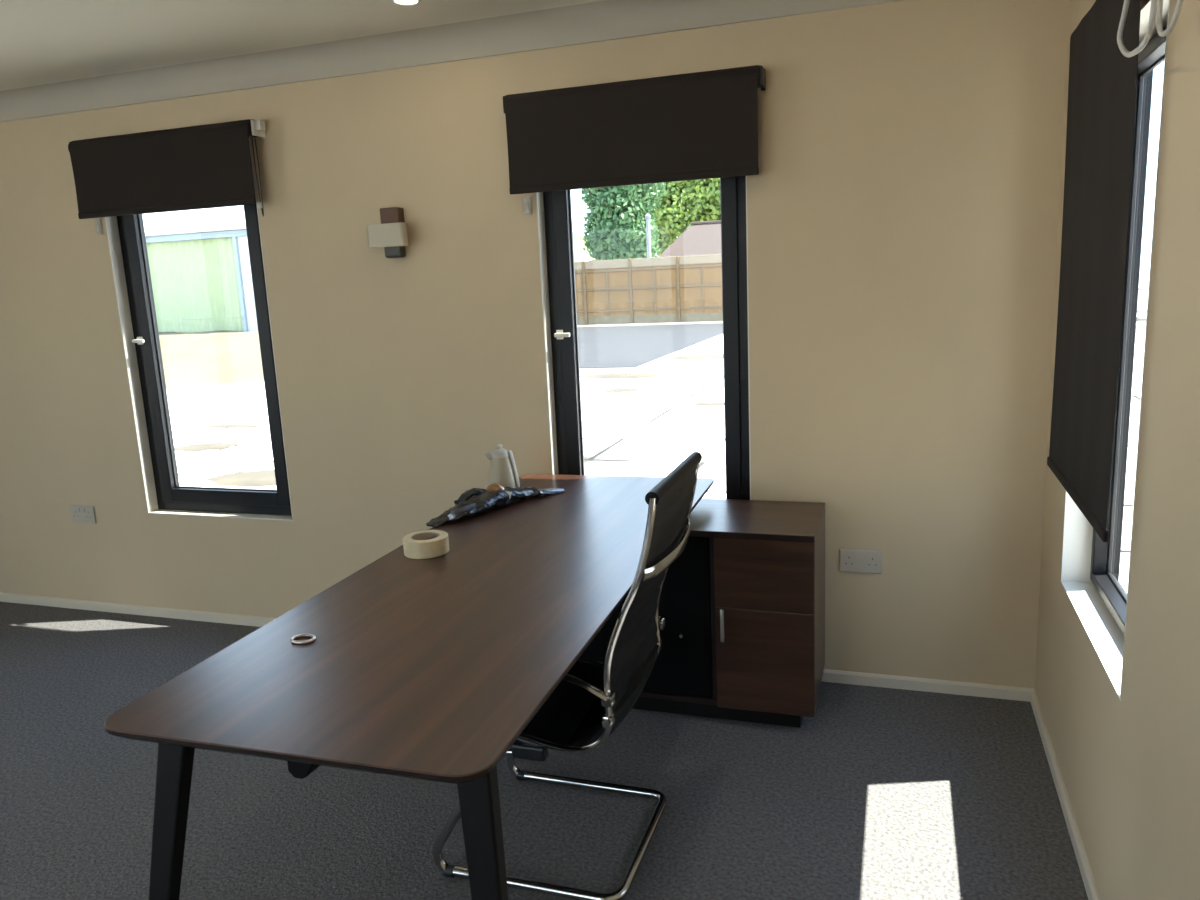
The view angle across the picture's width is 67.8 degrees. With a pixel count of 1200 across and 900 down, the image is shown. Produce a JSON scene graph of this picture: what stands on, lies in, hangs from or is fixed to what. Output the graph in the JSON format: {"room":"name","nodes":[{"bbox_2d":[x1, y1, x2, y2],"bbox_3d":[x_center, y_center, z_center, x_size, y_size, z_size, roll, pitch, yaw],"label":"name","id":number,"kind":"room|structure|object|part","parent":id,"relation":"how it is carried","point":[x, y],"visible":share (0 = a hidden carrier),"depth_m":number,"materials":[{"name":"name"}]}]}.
{"room":"office","nodes":[
{"label":"office","id":0,"kind":"room"},
{"bbox_2d":[0,0,602,90],"bbox_3d":[-2.438,-1.065,0.988,6.600,0.120,6.000,1,11,19],"label":"ceiling","id":1,"kind":"structure","parent":0,"point":[42,42],"depth_m":3.07,"materials":[{"name":"beige paint"}]},
{"bbox_2d":[391,0,420,5],"bbox_3d":[-0.624,-1.446,2.872,0.096,0.006,0.096,1,11,19],"label":"recessed light","id":2,"kind":"object","parent":1,"relation":"in","point":[398,2],"visible":1,"depth_m":2.89,"materials":[{"name":"white plastic"}]},
{"bbox_2d":[0,0,1068,688],"bbox_3d":[-1.479,-0.382,3.889,6.460,2.400,0.130,1,11,19],"label":"wall","id":3,"kind":"structure","parent":0,"point":[903,199],"depth_m":3.23,"materials":[{"name":"beige paint"}]},
{"bbox_2d":[70,505,95,523],"bbox_3d":[-2.491,0.310,4.298,0.146,0.086,0.013,1,11,19],"label":"wall socket","id":4,"kind":"object","parent":3,"relation":"attached to","point":[80,514],"visible":1,"depth_m":4.29,"materials":[{"name":"beige plastic"}]},
{"bbox_2d":[94,218,102,234],"bbox_3d":[-2.213,-0.983,3.930,0.032,0.070,0.022,1,11,19],"label":"clip","id":5,"kind":"object","parent":3,"relation":"attached to","point":[98,225],"visible":1,"depth_m":3.93,"materials":[{"name":"beige plastic"}]},
{"bbox_2d":[105,138,292,520],"bbox_3d":[-1.748,-0.498,3.950,0.810,1.611,0.123,1,11,19],"label":"window","id":6,"kind":"structure","parent":3,"relation":"in","point":[164,494],"depth_m":4.03,"materials":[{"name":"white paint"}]},
{"bbox_3d":[-2.072,-0.492,4.024,0.065,0.036,0.044,1,11,19],"label":"handle","id":7,"kind":"part","parent":6,"relation":"part of","materials":[{"name":"white plastic"}]},
{"bbox_2d":[68,119,265,218],"bbox_3d":[-1.791,-1.135,3.716,0.975,0.374,0.096,1,11,19],"label":"roller blind","id":8,"kind":"object","parent":6,"relation":"attached to","point":[209,165],"visible":1,"depth_m":3.66,"materials":[{"name":"fabric"}]},
{"bbox_3d":[-1.371,-1.109,3.575,0.007,0.339,0.025,1,11,19],"label":"bead chain","id":9,"kind":"part","parent":8,"relation":"part of","materials":[{"name":"black plastic"}]},
{"bbox_2d":[367,207,407,257],"bbox_3d":[-0.810,-0.839,3.449,0.156,0.189,0.088,1,11,19],"label":"wall light","id":10,"kind":"object","parent":3,"relation":"attached to","point":[391,234],"visible":1,"depth_m":3.42,"materials":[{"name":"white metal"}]},
{"bbox_3d":[-0.817,-0.825,3.428,0.156,0.086,0.038,1,11,19],"label":"lamp shade","id":11,"kind":"part","parent":10,"relation":"part of","materials":[{"name":"beige"}]},
{"bbox_2d":[0,0,903,121],"bbox_3d":[-1.567,-1.488,3.565,6.200,0.100,0.100,1,11,19],"label":"trim","id":12,"kind":"structure","parent":3,"relation":"attached to","point":[604,20],"depth_m":3.29,"materials":[{"name":"beige paint"}]},
{"bbox_2d":[0,593,1034,701],"bbox_3d":[-1.449,0.787,4.045,6.200,0.044,0.013,1,11,19],"label":"baseboard","id":13,"kind":"structure","parent":3,"relation":"attached to","point":[834,676],"depth_m":3.27,"materials":[{"name":"beige paint"}]},
{"bbox_2d":[522,196,531,214],"bbox_3d":[-0.271,-0.901,3.289,0.033,0.065,0.022,1,11,19],"label":"clip","id":14,"kind":"object","parent":3,"relation":"attached to","point":[527,209],"visible":1,"depth_m":3.29,"materials":[{"name":"beige plastic"}]},
{"bbox_2d":[503,65,765,194],"bbox_3d":[0.104,-1.091,3.083,0.919,0.346,0.096,1,11,19],"label":"roller blind","id":15,"kind":"object","parent":3,"relation":"attached to","point":[697,125],"visible":1,"depth_m":3.04,"materials":[{"name":"fabric"}]},
{"bbox_2d":[536,176,750,499],"bbox_3d":[0.173,-0.463,3.307,0.775,1.611,0.123,1,11,19],"label":"window","id":16,"kind":"structure","parent":3,"relation":"in","point":[554,208],"depth_m":3.32,"materials":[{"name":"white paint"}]},
{"bbox_3d":[-0.140,-0.437,3.382,0.065,0.036,0.044,1,11,19],"label":"handle","id":17,"kind":"part","parent":16,"relation":"part of","materials":[{"name":"white plastic"}]},
{"bbox_2d":[839,548,882,573],"bbox_3d":[0.923,0.394,3.159,0.146,0.086,0.013,1,11,19],"label":"wall socket","id":18,"kind":"object","parent":3,"relation":"attached to","point":[851,560],"visible":1,"depth_m":3.15,"materials":[{"name":"beige plastic"}]},
{"bbox_2d":[0,602,1087,899],"bbox_3d":[-2.332,1.412,1.441,6.800,0.120,6.150,1,11,19],"label":"floor","id":19,"kind":"structure","parent":0,"point":[882,793],"depth_m":2.59,"materials":[{"name":"grey carpet"}]},
{"bbox_2d":[104,474,713,899],"bbox_3d":[-0.201,0.671,2.464,0.850,0.757,2.090,1,11,19],"label":"desk","id":20,"kind":"object","parent":19,"relation":"on","point":[432,669],"visible":0.91,"depth_m":1.77,"materials":[{"name":"brown wood"}]},
{"bbox_3d":[-0.814,0.864,1.674,0.196,0.731,0.064,-9,12,-29],"label":"leg","id":21,"kind":"part","parent":20,"relation":"part of","materials":[{"name":"black metal"}]},
{"bbox_2d":[291,633,315,643],"bbox_3d":[-0.638,0.406,1.920,0.055,0.006,0.047,1,11,19],"label":"metal ring","id":22,"kind":"object","parent":20,"relation":"on","point":[306,634],"visible":1,"depth_m":1.91,"materials":[{"name":"silver metal"}]},
{"bbox_2d":[403,530,448,558],"bbox_3d":[-0.489,0.265,2.510,0.126,0.048,0.126,1,11,19],"label":"tape roll","id":23,"kind":"object","parent":20,"relation":"on","point":[425,544],"visible":1,"depth_m":2.47,"materials":[{"name":"paper"}]},
{"bbox_3d":[-0.159,0.876,1.454,0.064,0.731,0.196,-7,12,-22],"label":"leg","id":24,"kind":"part","parent":20,"relation":"part of","materials":[{"name":"black metal"}]},
{"bbox_2d":[426,483,564,526],"bbox_3d":[-0.362,0.153,2.988,0.153,0.073,0.560,7,15,42],"label":"plastic bag","id":25,"kind":"object","parent":20,"relation":"on","point":[474,500],"visible":1,"depth_m":2.95,"materials":[{"name":"black plastic"}]},
{"bbox_2d":[484,444,519,487],"bbox_3d":[-0.352,0.065,3.175,0.100,0.176,0.100,5,13,35],"label":"jug","id":26,"kind":"object","parent":20,"relation":"on","point":[503,471],"visible":0.88,"depth_m":3.15,"materials":[{"name":"beige plastic"}]},
{"bbox_3d":[-0.392,0.022,3.165,0.039,0.038,0.024,-3,11,-2],"label":"spout","id":27,"kind":"part","parent":26,"relation":"part of","materials":[{"name":"beige plastic"}]},
{"bbox_3d":[-0.355,0.001,3.163,0.062,0.045,0.062,1,11,19],"label":"lid","id":28,"kind":"part","parent":26,"relation":"part of","materials":[{"name":"beige plastic"}]},
{"bbox_3d":[-0.311,0.073,3.179,0.044,0.147,0.018,-3,11,-2],"label":"handle","id":29,"kind":"part","parent":26,"relation":"part of","materials":[{"name":"beige plastic"}]},
{"bbox_2d":[432,452,701,899],"bbox_3d":[-0.079,0.550,2.333,0.632,1.036,0.514,1,11,19],"label":"office chair","id":30,"kind":"object","parent":19,"relation":"on","point":[590,702],"visible":0.77,"depth_m":2.20,"materials":[{"name":"black leather"}]},
{"bbox_3d":[-0.121,0.865,2.413,0.513,0.386,0.489,1,11,19],"label":"cantilever frame","id":31,"kind":"part","parent":30,"relation":"part of","materials":[{"name":"silver metal"}]},
{"bbox_3d":[-0.183,0.588,2.114,0.431,0.191,0.026,1,11,19],"label":"armrest","id":32,"kind":"part","parent":30,"relation":"part of","materials":[{"name":"silver metal"}]},
{"bbox_3d":[-0.149,0.409,2.091,0.606,0.641,0.027,1,11,19],"label":"rail","id":33,"kind":"part","parent":30,"relation":"part of","materials":[{"name":"silver metal"}]},
{"bbox_3d":[-0.076,0.373,2.295,0.605,0.652,0.432,1,11,19],"label":"sling seat","id":34,"kind":"part","parent":30,"relation":"part of","materials":[{"name":"black leather"}]},
{"bbox_3d":[-0.011,0.324,2.500,0.606,0.641,0.027,1,11,19],"label":"rail","id":35,"kind":"part","parent":30,"relation":"part of","materials":[{"name":"silver metal"}]},
{"bbox_2d":[580,498,824,727],"bbox_3d":[0.219,0.552,3.184,1.101,0.680,0.439,1,11,19],"label":"sideboard","id":36,"kind":"object","parent":19,"relation":"on","point":[742,605],"visible":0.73,"depth_m":2.92,"materials":[{"name":"brown wood"}]},
{"bbox_3d":[-0.172,0.544,3.130,0.384,0.567,0.016,1,11,19],"label":"black door","id":37,"kind":"part","parent":36,"relation":"part of","materials":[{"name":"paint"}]},
{"bbox_3d":[0.189,0.551,3.009,0.373,0.567,0.016,1,11,19],"label":"black door","id":38,"kind":"part","parent":36,"relation":"part of","materials":[{"name":"paint"}]},
{"bbox_3d":[0.234,0.804,3.243,1.065,0.018,0.397,1,11,19],"label":"panel","id":39,"kind":"part","parent":36,"relation":"part of","materials":[{"name":"brown wood"}]},
{"bbox_3d":[0.399,0.569,2.902,0.012,0.112,0.022,1,11,19],"label":"handle","id":40,"kind":"part","parent":36,"relation":"part of","materials":[{"name":"silver metal"}]},
{"bbox_3d":[0.208,0.225,3.132,1.101,0.018,0.417,1,11,19],"label":"panel","id":41,"kind":"part","parent":36,"relation":"part of","materials":[{"name":"brown wood"}]},
{"bbox_3d":[0.522,0.398,2.846,0.315,0.235,0.018,1,11,19],"label":"drawer","id":42,"kind":"part","parent":36,"relation":"part of","materials":[{"name":"brown wood"}]},
{"bbox_3d":[0.536,0.687,2.902,0.315,0.349,0.018,1,11,19],"label":"door","id":43,"kind":"part","parent":36,"relation":"part of","materials":[{"name":"brown wood"}]},
{"bbox_3d":[0.738,0.531,3.026,0.018,0.590,0.399,1,11,19],"label":"panel","id":44,"kind":"part","parent":36,"relation":"part of","materials":[{"name":"brown wood"}]},
{"bbox_2d":[166,271,1149,591],"bbox_3d":[3.053,-2.949,23.271,130.000,0.209,140.000,1,11,19],"label":"ground","id":45,"kind":"structure","parent":0,"point":[645,420],"depth_m":9.87,"materials":[{"name":"concrete"}]},
{"bbox_2d":[572,223,594,261],"bbox_3d":[-1.981,-8.256,40.551,4.900,4.150,5.400,1,11,19],"label":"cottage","id":46,"kind":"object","parent":45,"relation":"on","point":[578,243],"visible":0.12,"depth_m":37.50,"materials":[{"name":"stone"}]},
{"bbox_2d":[579,182,665,260],"bbox_3d":[0.810,-8.689,32.791,3.321,7.691,3.088,1,11,19],"label":"hedge","id":47,"kind":"object","parent":45,"relation":"on","point":[615,226],"visible":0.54,"depth_m":32.01,"materials":[{"name":"green plant"}]},
{"bbox_2d":[645,213,650,257],"bbox_3d":[1.699,-6.240,30.578,0.200,3.630,0.197,1,11,19],"label":"pole","id":48,"kind":"object","parent":45,"relation":"on","point":[647,216],"visible":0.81,"depth_m":30.32,"materials":[{"name":"grey metal"}]},
{"bbox_2d":[574,254,722,324],"bbox_3d":[1.019,-5.208,29.328,9.696,2.138,0.100,1,11,19],"label":"fence","id":49,"kind":"object","parent":45,"relation":"on","point":[675,289],"visible":0.4,"depth_m":29.12,"materials":[{"name":"beige wood"}]},
{"bbox_3d":[-1.252,-5.259,30.101,1.500,1.550,0.024,1,11,19],"label":"panel","id":50,"kind":"part","parent":49,"relation":"part of","materials":[{"name":"brown wood"}]},
{"bbox_3d":[-0.498,-5.236,29.836,0.096,2.138,0.100,1,11,19],"label":"post","id":51,"kind":"part","parent":49,"relation":"part of","materials":[{"name":"brown wood"}]},
{"bbox_3d":[0.224,-5.907,29.434,1.500,0.070,0.040,1,11,19],"label":"rail","id":52,"kind":"part","parent":49,"relation":"part of","materials":[{"name":"beige wood"}]},
{"bbox_3d":[0.265,-5.231,29.593,1.500,1.550,0.024,1,11,19],"label":"panel","id":53,"kind":"part","parent":49,"relation":"part of","materials":[{"name":"brown wood"}]},
{"bbox_3d":[0.251,-5.318,29.547,1.500,0.070,0.040,1,11,19],"label":"rail","id":54,"kind":"part","parent":49,"relation":"part of","materials":[{"name":"beige wood"}]},
{"bbox_3d":[0.282,-4.631,29.679,1.500,0.070,0.040,1,11,19],"label":"rail","id":55,"kind":"part","parent":49,"relation":"part of","materials":[{"name":"brown wood"}]},
{"bbox_3d":[1.019,-5.208,29.328,0.096,2.138,0.100,1,11,19],"label":"post","id":56,"kind":"part","parent":49,"relation":"part of","materials":[{"name":"beige wood"}]},
{"bbox_3d":[1.741,-5.878,28.926,1.500,0.070,0.040,1,11,19],"label":"rail","id":57,"kind":"part","parent":49,"relation":"part of","materials":[{"name":"beige wood"}]},
{"bbox_3d":[1.782,-5.202,29.085,1.500,1.550,0.024,1,11,19],"label":"panel","id":58,"kind":"part","parent":49,"relation":"part of","materials":[{"name":"beige wood"}]},
{"bbox_3d":[1.768,-5.290,29.039,1.500,0.070,0.040,1,11,19],"label":"rail","id":59,"kind":"part","parent":49,"relation":"part of","materials":[{"name":"beige wood"}]},
{"bbox_3d":[1.800,-4.603,29.171,1.500,0.070,0.040,1,11,19],"label":"rail","id":60,"kind":"part","parent":49,"relation":"part of","materials":[{"name":"brown wood"}]},
{"bbox_3d":[2.536,-5.180,28.820,0.096,2.138,0.100,1,11,19],"label":"post","id":61,"kind":"part","parent":49,"relation":"part of","materials":[{"name":"beige wood"}]},
{"bbox_3d":[3.258,-5.851,28.418,1.500,0.070,0.040,1,11,19],"label":"rail","id":62,"kind":"part","parent":49,"relation":"part of","materials":[{"name":"beige wood"}]},
{"bbox_3d":[3.299,-5.175,28.577,1.500,1.550,0.024,1,11,19],"label":"panel","id":63,"kind":"part","parent":49,"relation":"part of","materials":[{"name":"beige wood"}]},
{"bbox_3d":[3.285,-5.262,28.531,1.500,0.070,0.040,1,11,19],"label":"rail","id":64,"kind":"part","parent":49,"relation":"part of","materials":[{"name":"beige wood"}]},
{"bbox_3d":[3.317,-4.575,28.663,1.500,0.070,0.040,1,11,19],"label":"rail","id":65,"kind":"part","parent":49,"relation":"part of","materials":[{"name":"brown wood"}]},
{"bbox_2d":[651,178,720,257],"bbox_3d":[4.933,-11.783,45.791,8.648,8.477,4.084,0,11,16],"label":"leafy tree","id":66,"kind":"object","parent":45,"relation":"on","point":[683,203],"visible":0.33,"depth_m":44.37,"materials":[{"name":"green plant"}]},
{"bbox_2d":[659,220,720,256],"bbox_3d":[8.837,-7.944,37.437,11.900,3.740,7.100,1,11,19],"label":"house","id":67,"kind":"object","parent":45,"relation":"on","point":[702,237],"visible":0.1,"depth_m":36.92,"materials":[{"name":"tile"}]},
{"bbox_2d":[577,309,1146,326],"bbox_3d":[-7.333,-4.185,31.562,55.000,0.040,0.650,1,11,19],"label":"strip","id":68,"kind":"object","parent":45,"relation":"on","point":[1138,310],"depth_m":28.33,"materials":[{"name":"concrete"}]},
{"bbox_2d":[1035,0,1199,899],"bbox_3d":[0.620,0.227,0.222,0.130,2.400,5.600,1,11,19],"label":"wall","id":69,"kind":"structure","parent":0,"point":[1129,767],"depth_m":1.66,"materials":[{"name":"beige paint"}]},
{"bbox_2d":[1030,690,1100,899],"bbox_3d":[0.603,1.383,0.461,0.013,0.044,5.587,1,11,19],"label":"baseboard","id":70,"kind":"structure","parent":69,"relation":"attached to","point":[1080,853],"depth_m":2.42,"materials":[{"name":"beige paint"}]},
{"bbox_2d":[1061,0,1169,700],"bbox_3d":[1.262,-0.238,2.094,0.145,1.423,0.765,1,11,19],"label":"window","id":71,"kind":"structure","parent":69,"relation":"in","point":[1090,569],"depth_m":2.38,"materials":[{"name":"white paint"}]},
{"bbox_2d":[1047,0,1182,541],"bbox_3d":[1.097,-0.426,1.948,0.084,1.166,1.091,1,11,19],"label":"roller blind","id":72,"kind":"object","parent":71,"relation":"attached to","point":[1105,47],"visible":1,"depth_m":2.00,"materials":[{"name":"fabric"}]},
{"bbox_3d":[0.965,-0.785,1.606,0.010,0.146,0.264,1,11,19],"label":"pull cord","id":73,"kind":"part","parent":72,"relation":"part of","materials":[{"name":"grey plastic"}]},
{"bbox_3d":[0.912,-0.741,1.425,0.018,0.151,0.114,0,11,16],"label":"pull cord","id":74,"kind":"part","parent":72,"relation":"part of","materials":[{"name":"grey plastic"}]},
{"bbox_3d":[1.287,-0.237,2.086,0.054,1.383,0.725,1,11,19],"label":"sash","id":75,"kind":"part","parent":71,"relation":"part of","materials":[{"name":"black paint"}]},
{"bbox_3d":[1.302,-0.237,2.081,0.062,1.423,0.765,1,11,19],"label":"frame","id":76,"kind":"part","parent":71,"relation":"part of","materials":[{"name":"black paint"}]},
{"label":"outside","id":77,"kind":"structure","parent":0,"visible":0},
{"bbox_2d":[159,330,263,388],"bbox_3d":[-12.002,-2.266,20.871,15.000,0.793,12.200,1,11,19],"label":"wall","id":78,"kind":"structure","parent":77,"point":[220,357],"depth_m":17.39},
{"bbox_2d":[142,205,257,332],"bbox_3d":[-10.664,-4.602,23.241,7.750,3.300,4.450,1,11,19],"label":"shed","id":79,"kind":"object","parent":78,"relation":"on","point":[199,259],"visible":0.3,"depth_m":20.81,"materials":[{"name":"green"}]},
{"bbox_3d":[-7.938,-3.716,20.501,0.390,2.350,0.370,1,11,19],"label":"corner post","id":80,"kind":"part","parent":79,"relation":"part of","materials":[{"name":"white"}]},
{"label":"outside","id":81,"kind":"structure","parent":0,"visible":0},
{"bbox_2d":[578,323,722,368],"bbox_3d":[-16.465,-3.001,27.663,40.200,0.012,12.700,1,11,19],"label":"road","id":82,"kind":"structure","parent":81,"point":[611,346],"depth_m":21.21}
]}

